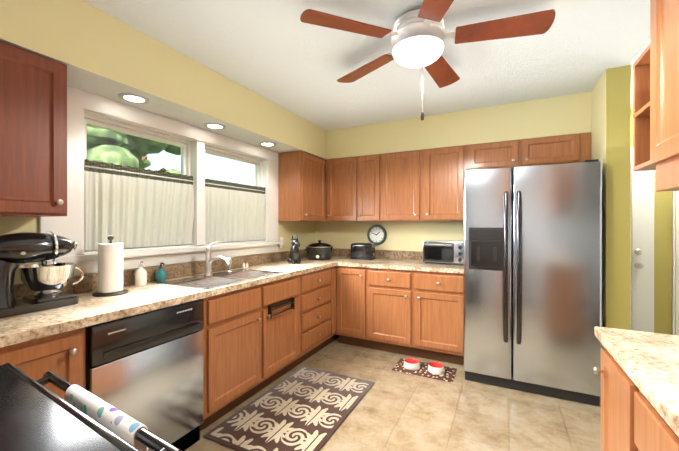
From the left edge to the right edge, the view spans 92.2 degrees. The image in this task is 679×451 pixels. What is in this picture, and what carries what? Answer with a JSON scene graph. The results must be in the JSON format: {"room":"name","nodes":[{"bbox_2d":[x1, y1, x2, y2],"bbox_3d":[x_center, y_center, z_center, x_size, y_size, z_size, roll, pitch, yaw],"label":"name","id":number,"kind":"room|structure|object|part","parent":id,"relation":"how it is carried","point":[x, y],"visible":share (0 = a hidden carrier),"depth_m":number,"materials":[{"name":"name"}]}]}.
{"room":"kitchen","nodes":[
{"label":"kitchen","id":0,"kind":"room"},
{"bbox_2d":[0,110,315,283],"bbox_3d":[-1.209,0.082,2.771,0.120,2.480,4.770,0,0,27],"label":"wall","id":1,"kind":"structure","parent":0,"point":[304,232],"depth_m":3.50,"materials":[{"name":"beige paint"}]},
{"bbox_2d":[0,41,66,216],"bbox_3d":[-1.744,-0.424,1.168,0.358,0.757,1.181,0,0,27],"label":"upper cabinet","id":2,"kind":"object","parent":1,"relation":"attached to","point":[33,134],"visible":1,"depth_m":1.51,"materials":[{"name":"brown wood"}]},
{"bbox_2d":[39,86,281,274],"bbox_3d":[-1.191,-0.257,2.727,0.190,1.098,2.101,0,0,27],"label":"window","id":3,"kind":"structure","parent":1,"relation":"in","point":[80,118],"depth_m":2.40,"materials":[{"name":"white"}]},
{"bbox_2d":[84,159,265,249],"bbox_3d":[-1.174,-0.129,2.736,0.037,0.557,1.694,0,0,27],"label":"curtain","id":4,"kind":"object","parent":3,"relation":"attached to","point":[128,206],"visible":0.98,"depth_m":2.42,"materials":[{"name":"white fabric"}]},
{"bbox_2d":[278,151,325,221],"bbox_3d":[-0.430,-0.428,3.806,0.330,0.756,0.510,0,0,27],"label":"upper cabinet","id":5,"kind":"object","parent":1,"relation":"attached to","point":[301,175],"depth_m":3.62,"materials":[{"name":"brown wood"}]},
{"bbox_2d":[0,0,327,159],"bbox_3d":[-1.098,-0.983,2.493,0.325,0.350,4.137,0,0,27],"label":"soffit","id":6,"kind":"structure","parent":0,"point":[96,51],"depth_m":2.00,"materials":[{"name":"beige paint"}]},
{"bbox_2d":[118,93,149,103],"bbox_3d":[-1.302,-0.803,2.072,0.169,0.007,0.169,0,0,18],"label":"recessed light","id":7,"kind":"object","parent":6,"relation":"attached to","point":[133,98],"depth_m":2.07,"materials":[{"name":"grey glass"}]},
{"bbox_2d":[204,123,225,129],"bbox_3d":[-1.010,-0.804,2.653,0.169,0.007,0.169,0,0,18],"label":"recessed light","id":8,"kind":"object","parent":6,"relation":"attached to","point":[216,126],"depth_m":2.65,"materials":[{"name":"grey glass"}]},
{"bbox_2d":[259,142,275,146],"bbox_3d":[-0.713,-0.805,3.242,0.169,0.007,0.169,0,0,18],"label":"recessed light","id":9,"kind":"object","parent":6,"relation":"attached to","point":[269,144],"depth_m":3.24,"materials":[{"name":"grey glass"}]},
{"bbox_2d":[82,0,649,130],"bbox_3d":[0.855,-1.207,1.730,4.740,0.100,4.770,0,0,27],"label":"ceiling","id":10,"kind":"structure","parent":0,"point":[279,53],"depth_m":2.16,"materials":[{"name":"white paint"}]},
{"bbox_2d":[300,0,555,120],"bbox_3d":[0.473,-0.869,1.863,1.287,0.575,1.275,0,0,27],"label":"ceiling fan","id":11,"kind":"object","parent":10,"relation":"hanging from","point":[419,36],"visible":1,"depth_m":1.74,"materials":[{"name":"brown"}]},
{"bbox_2d":[632,47,643,170],"bbox_3d":[1.370,-0.477,1.255,0.317,0.482,0.247,0,0,27],"label":"upper cabinet","id":12,"kind":"object","parent":10,"relation":"attached to","point":[638,63],"depth_m":1.41,"materials":[{"name":"brown wood"}]},
{"bbox_2d":[640,0,678,191],"bbox_3d":[1.168,-0.639,0.874,0.330,1.027,0.619,0,0,27],"label":"upper cabinet","id":13,"kind":"object","parent":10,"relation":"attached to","point":[655,62],"depth_m":1.14,"materials":[{"name":"brown wood"}]},
{"bbox_2d":[316,221,463,250],"bbox_3d":[1.178,0.080,3.953,3.080,2.480,0.513,0,0,27],"label":"wall","id":14,"kind":"structure","parent":0,"point":[401,235],"depth_m":3.92,"materials":[{"name":"beige paint"}]},
{"bbox_2d":[367,225,386,244],"bbox_3d":[0.456,0.115,4.010,0.250,0.250,0.030,0,0,27],"label":"wall clock","id":15,"kind":"object","parent":14,"relation":"attached to","point":[376,234],"visible":0.96,"depth_m":4.00,"materials":[{"name":"white"}]},
{"bbox_2d":[326,132,590,221],"bbox_3d":[0.923,-0.429,3.603,2.931,0.760,0.340,0,0,27],"label":"upper cabinet","id":16,"kind":"object","parent":14,"relation":"attached to","point":[422,185],"depth_m":3.46,"materials":[{"name":"brown wood"}]},
{"bbox_2d":[185,337,600,450],"bbox_3d":[0.855,1.373,1.735,4.740,0.100,4.770,0,0,27],"label":"floor","id":17,"kind":"structure","parent":0,"point":[392,410],"depth_m":2.27,"materials":[{"name":"tile"}]},
{"bbox_2d":[0,327,85,399],"bbox_3d":[-1.496,0.885,1.375,0.619,0.878,0.475,0,0,27],"label":"base cabinet","id":18,"kind":"object","parent":17,"relation":"on","point":[63,354],"depth_m":1.35,"materials":[{"name":"brown wood"}]},
{"bbox_2d":[0,363,181,450],"bbox_3d":[-0.778,0.765,0.526,0.768,1.120,0.715,0,0,32],"label":"range","id":19,"kind":"object","parent":17,"relation":"on","point":[36,415],"visible":1,"depth_m":0.70,"materials":[{"name":"black metal"}]},
{"bbox_3d":[-0.582,0.621,0.805,0.352,0.368,0.064,0,0,27],"label":"towel stove handle","id":20,"kind":"part","parent":19,"relation":"part of","materials":[{"name":"white fabric"}]},
{"bbox_2d":[85,299,203,450],"bbox_3d":[-1.217,0.886,1.853,0.592,0.874,0.616,0,0,27],"label":"dishwasher","id":21,"kind":"object","parent":17,"relation":"on","point":[145,368],"visible":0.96,"depth_m":1.72,"materials":[{"name":"silver metal"}]},
{"bbox_2d":[200,284,263,430],"bbox_3d":[-0.984,0.882,2.390,0.622,0.880,0.542,0,0,27],"label":"base cabinet","id":22,"kind":"object","parent":17,"relation":"on","point":[257,338],"depth_m":2.23,"materials":[{"name":"brown wood"}]},
{"bbox_2d":[0,241,339,347],"bbox_3d":[-0.961,0.349,2.426,0.627,0.442,4.131,0,0,27],"label":"countertop","id":23,"kind":"structure","parent":22,"relation":"on","point":[193,281],"depth_m":1.99,"materials":[{"name":"stone"}]},
{"bbox_2d":[0,231,83,317],"bbox_3d":[-1.493,0.215,1.605,0.232,0.376,0.411,0,0,27],"label":"stand mixer","id":24,"kind":"object","parent":23,"relation":"on","point":[46,278],"visible":1,"depth_m":1.56,"materials":[{"name":"black metal"}]},
{"bbox_2d":[92,235,128,296],"bbox_3d":[-1.351,0.230,1.931,0.180,0.345,0.180,0,0,27],"label":"paper towel holder","id":25,"kind":"object","parent":23,"relation":"on","point":[110,268],"visible":1,"depth_m":1.88,"materials":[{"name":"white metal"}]},
{"bbox_2d":[135,261,146,285],"bbox_3d":[-1.335,0.320,2.197,0.073,0.164,0.071,0,0,27],"label":"soap dispenser","id":26,"kind":"object","parent":23,"relation":"on","point":[140,276],"visible":1,"depth_m":2.17,"materials":[{"name":"white ceramic"}]},
{"bbox_2d":[155,262,166,281],"bbox_3d":[-1.281,0.332,2.343,0.080,0.139,0.079,0,0,27],"label":"soap dispenser","id":27,"kind":"object","parent":23,"relation":"on","point":[160,274],"visible":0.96,"depth_m":2.32,"materials":[{"name":"teal glass"}]},
{"bbox_2d":[204,241,231,275],"bbox_3d":[-0.897,0.262,2.627,0.256,0.268,0.271,0,0,27],"label":"faucet","id":28,"kind":"object","parent":23,"relation":"on","point":[209,260],"depth_m":2.56,"materials":[{"name":"silver metal"}]},
{"bbox_2d":[287,235,300,263],"bbox_3d":[-0.470,0.250,3.461,0.187,0.301,0.160,0,0,27],"label":"dog figurine","id":29,"kind":"object","parent":23,"relation":"on","point":[294,256],"visible":1,"depth_m":3.42,"materials":[{"name":"black"}]},
{"bbox_2d":[305,240,334,259],"bbox_3d":[-0.233,0.285,3.831,0.345,0.228,0.257,0,0,27],"label":"slow cooker","id":30,"kind":"object","parent":23,"relation":"on","point":[319,251],"visible":1,"depth_m":3.74,"materials":[{"name":"black"}]},
{"bbox_2d":[264,274,303,387],"bbox_3d":[-0.743,0.882,2.869,0.622,0.880,0.530,0,0,27],"label":"base cabinet","id":31,"kind":"object","parent":17,"relation":"on","point":[283,298],"depth_m":2.75,"materials":[{"name":"brown wood"}]},
{"bbox_3d":[-0.473,0.672,2.687,0.031,0.100,0.320,0,0,27],"label":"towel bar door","id":32,"kind":"part","parent":31,"relation":"part of","materials":[{"name":"brown metal"}]},
{"bbox_2d":[203,366,374,450],"bbox_3d":[-0.279,1.316,2.389,0.715,0.010,1.140,0,0,27],"label":"rug","id":33,"kind":"object","parent":17,"relation":"on","point":[304,408],"visible":0.97,"depth_m":2.27,"materials":[{"name":"brown fabric"}]},
{"bbox_2d":[304,267,331,360],"bbox_3d":[-0.495,0.881,3.362,0.622,0.880,0.575,0,0,27],"label":"base cabinet","id":34,"kind":"object","parent":17,"relation":"on","point":[317,284],"depth_m":3.24,"materials":[{"name":"brown wood"}]},
{"bbox_2d":[332,266,338,341],"bbox_3d":[-0.201,0.880,3.947,0.622,0.880,0.735,0,0,27],"label":"base cabinet","id":35,"kind":"object","parent":17,"relation":"on","point":[334,336],"depth_m":3.57,"materials":[{"name":"brown wood"}]},
{"bbox_2d":[336,266,367,347],"bbox_3d":[0.253,0.881,3.783,0.377,0.878,0.622,0,0,27],"label":"base cabinet","id":36,"kind":"object","parent":17,"relation":"on","point":[351,282],"depth_m":3.52,"materials":[{"name":"brown wood"}]},
{"bbox_2d":[368,268,463,364],"bbox_3d":[0.855,0.881,3.480,0.971,0.878,0.622,0,0,27],"label":"base cabinet","id":37,"kind":"object","parent":17,"relation":"on","point":[420,314],"depth_m":3.20,"materials":[{"name":"brown wood"}]},
{"bbox_2d":[336,249,463,273],"bbox_3d":[0.693,0.370,3.542,1.319,0.140,0.651,0,0,27],"label":"countertop","id":38,"kind":"structure","parent":37,"relation":"on","point":[384,259],"depth_m":3.54,"materials":[{"name":"stone"}]},
{"bbox_2d":[350,243,374,259],"bbox_3d":[0.283,0.303,3.887,0.282,0.191,0.165,0,0,27],"label":"toaster","id":39,"kind":"object","parent":38,"relation":"on","point":[362,251],"visible":1,"depth_m":3.81,"materials":[{"name":"black"}]},
{"bbox_2d":[423,240,463,264],"bbox_3d":[1.130,0.282,3.465,0.435,0.235,0.348,0,0,27],"label":"toaster oven","id":40,"kind":"object","parent":38,"relation":"on","point":[443,251],"visible":0.83,"depth_m":3.35,"materials":[{"name":"silver metal"}]},
{"bbox_2d":[392,358,456,381],"bbox_3d":[0.778,1.290,2.994,0.530,0.060,0.290,0,0,27],"label":"pet mat","id":41,"kind":"object","parent":17,"relation":"on","point":[436,370],"visible":1,"depth_m":2.96,"materials":[{"name":"brown fabric"}]},
{"bbox_2d":[464,159,601,405],"bbox_3d":[1.637,0.416,2.892,0.940,1.800,0.910,0,0,27],"label":"refrigerator","id":42,"kind":"object","parent":17,"relation":"on","point":[532,277],"visible":1,"depth_m":2.53,"materials":[{"name":"silver metal"}]},
{"bbox_2d":[593,348,620,450],"bbox_3d":[1.229,0.886,0.975,0.656,0.878,0.370,0,0,27],"label":"base cabinet","id":43,"kind":"object","parent":17,"relation":"on","point":[610,371],"depth_m":1.18,"materials":[{"name":"brown wood"}]},
{"bbox_2d":[621,368,678,450],"bbox_3d":[1.033,0.886,0.587,0.656,0.878,0.500,0,0,27],"label":"base cabinet","id":44,"kind":"object","parent":17,"relation":"on","point":[632,419],"depth_m":0.89,"materials":[{"name":"brown wood"}]},
{"bbox_2d":[595,326,678,436],"bbox_3d":[0.892,0.426,0.283,0.690,0.040,1.967,0,0,27],"label":"countertop","id":45,"kind":"structure","parent":44,"relation":"on","point":[648,362],"depth_m":0.97,"materials":[{"name":"stone"}]},
{"bbox_2d":[328,92,590,158],"bbox_3d":[1.080,-0.985,3.546,2.610,0.350,0.300,0,0,27],"label":"soffit","id":46,"kind":"structure","parent":0,"point":[566,114],"depth_m":3.26,"materials":[{"name":"beige paint"}]},
{"bbox_2d":[591,65,630,348],"bbox_3d":[2.190,0.082,2.729,0.170,2.480,0.750,0,0,27],"label":"wall","id":47,"kind":"structure","parent":0,"point":[611,120],"depth_m":2.40,"materials":[{"name":"beige paint"}]},
{"bbox_2d":[631,109,671,334],"bbox_3d":[3.119,0.081,3.207,2.020,2.480,0.100,0,0,27],"label":"wall","id":48,"kind":"structure","parent":0,"point":[662,262],"depth_m":3.15,"materials":[{"name":"yellow paint"}]},
{"bbox_2d":[630,147,678,335],"bbox_3d":[3.042,0.271,3.132,1.830,2.100,0.100,0,0,27],"label":"door frame","id":49,"kind":"structure","parent":48,"relation":"attached to","point":[642,260],"depth_m":3.19,"materials":[{"name":"white wood"}]},
{"label":"outside","id":50,"kind":"structure","parent":0,"visible":0},
{"bbox_3d":[-19.980,1.485,9.962,39.880,0.250,60.000,0,0,27],"label":"ground","id":51,"kind":"structure","parent":50,"visible":0},
{"bbox_2d":[86,125,180,173],"bbox_3d":[-7.569,-1.395,5.930,8.733,5.542,9.730,0,0,27],"label":"tree","id":52,"kind":"object","parent":51,"relation":"on","point":[120,154],"depth_m":4.99,"materials":[{"name":"green plant"}]}
]}

